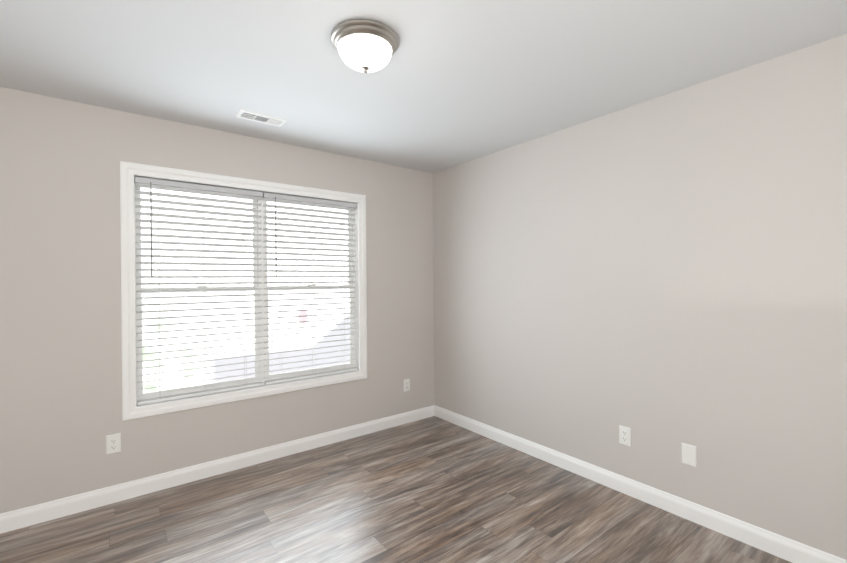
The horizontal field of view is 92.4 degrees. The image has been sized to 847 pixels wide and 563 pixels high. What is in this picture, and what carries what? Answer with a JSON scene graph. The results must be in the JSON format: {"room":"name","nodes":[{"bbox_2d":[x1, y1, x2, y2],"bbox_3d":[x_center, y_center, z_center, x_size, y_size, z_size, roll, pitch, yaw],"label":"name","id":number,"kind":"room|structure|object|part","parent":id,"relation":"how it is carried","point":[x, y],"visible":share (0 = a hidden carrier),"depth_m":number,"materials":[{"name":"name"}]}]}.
{"room":"empty bedroom","nodes":[
{"label":"empty bedroom","id":0,"kind":"room"},
{"bbox_2d":[0,87,434,513],"bbox_3d":[-1.452,0.145,2.986,3.818,2.440,0.150,-1,0,-38],"label":"wall","id":1,"kind":"structure","parent":0,"point":[60,351],"depth_m":2.51,"materials":[{"name":"paint"}]},
{"bbox_2d":[106,433,120,454],"bbox_3d":[-1.923,1.008,2.520,0.074,0.117,0.008,-1,0,-38],"label":"outlet","id":2,"kind":"object","parent":1,"relation":"attached to","point":[113,443],"visible":1,"depth_m":2.52,"materials":[{"name":"white plastic"}]},
{"bbox_2d":[0,405,435,533],"bbox_3d":[-1.396,1.313,2.923,3.750,0.104,0.015,-1,0,-38],"label":"baseboard","id":3,"kind":"structure","parent":1,"relation":"attached to","point":[43,512],"depth_m":2.75,"materials":[{"name":"white paint"}]},
{"bbox_2d":[120,161,366,420],"bbox_3d":[-1.238,0.054,3.124,1.751,1.628,0.144,-1,0,-38],"label":"window","id":4,"kind":"structure","parent":1,"relation":"in","point":[137,402],"depth_m":2.99,"materials":[{"name":"white paint"}]},
{"bbox_3d":[-1.586,0.057,2.910,0.790,1.480,0.057,-1,0,-38],"label":"window sash","id":5,"kind":"part","parent":4,"relation":"part of","materials":[{"name":"white plastic"}]},
{"bbox_3d":[-0.943,0.051,3.408,0.790,1.480,0.057,-1,0,-38],"label":"window sash","id":6,"kind":"part","parent":4,"relation":"part of","materials":[{"name":"white plastic"}]},
{"bbox_2d":[403,379,409,391],"bbox_3d":[-0.158,0.993,3.886,0.074,0.117,0.008,-1,0,-38],"label":"outlet","id":7,"kind":"object","parent":1,"relation":"attached to","point":[406,384],"visible":1,"depth_m":3.88,"materials":[{"name":"white plastic"}]},
{"bbox_2d":[0,416,791,562],"bbox_3d":[-0.108,1.391,1.266,4.118,0.060,4.511,-1,0,-38],"label":"floor","id":8,"kind":"structure","parent":0,"point":[433,489],"depth_m":2.33,"materials":[{"name":"brown wood"}]},
{"bbox_2d":[0,0,846,172],"bbox_3d":[-0.127,-1.109,1.258,4.118,0.060,4.511,-1,0,-38],"label":"ceiling","id":9,"kind":"structure","parent":0,"point":[451,83],"depth_m":1.99,"materials":[{"name":"white paint"}]},
{"bbox_2d":[235,109,286,126],"bbox_3d":[-1.066,-1.072,2.675,0.295,0.009,0.139,-1,0,-38],"label":"ceiling vent","id":10,"kind":"object","parent":9,"relation":"in","point":[258,117],"visible":1,"depth_m":2.66,"materials":[{"name":"white metal"}]},
{"bbox_2d":[331,19,398,73],"bbox_3d":[-0.260,-1.005,1.815,0.300,0.150,0.300,-1,0,-38],"label":"ceiling light","id":11,"kind":"object","parent":9,"relation":"attached to","point":[365,46],"visible":1,"depth_m":1.73,"materials":[{"name":"white glass"}]},
{"bbox_2d":[433,34,846,559],"bbox_3d":[1.451,0.125,2.476,0.150,2.440,4.511,-1,0,-38],"label":"wall","id":12,"kind":"structure","parent":0,"point":[664,278],"depth_m":2.33,"materials":[{"name":"paint"}]},
{"bbox_2d":[619,425,630,446],"bbox_3d":[1.279,0.981,2.581,0.008,0.117,0.074,-1,0,-38],"label":"outlet","id":13,"kind":"object","parent":12,"relation":"attached to","point":[624,435],"visible":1,"depth_m":2.58,"materials":[{"name":"white plastic"}]},
{"bbox_2d":[436,406,846,562],"bbox_3d":[1.395,1.294,2.430,0.015,0.104,4.211,-1,0,-38],"label":"baseboard","id":14,"kind":"structure","parent":12,"relation":"attached to","point":[782,547],"depth_m":2.39,"materials":[{"name":"white paint"}]},
{"bbox_2d":[682,443,696,466],"bbox_3d":[1.500,0.981,2.296,0.007,0.117,0.074,-1,0,-38],"label":"blank wall plate","id":15,"kind":"object","parent":12,"relation":"attached to","point":[689,455],"visible":1,"depth_m":2.29,"materials":[{"name":"white plastic"}]},
{"label":"outside","id":16,"kind":"structure","parent":0,"visible":0},
{"bbox_2d":[141,188,349,392],"bbox_3d":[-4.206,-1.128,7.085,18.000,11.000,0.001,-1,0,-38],"label":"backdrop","id":17,"kind":"structure","parent":16,"point":[213,343],"depth_m":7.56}
]}

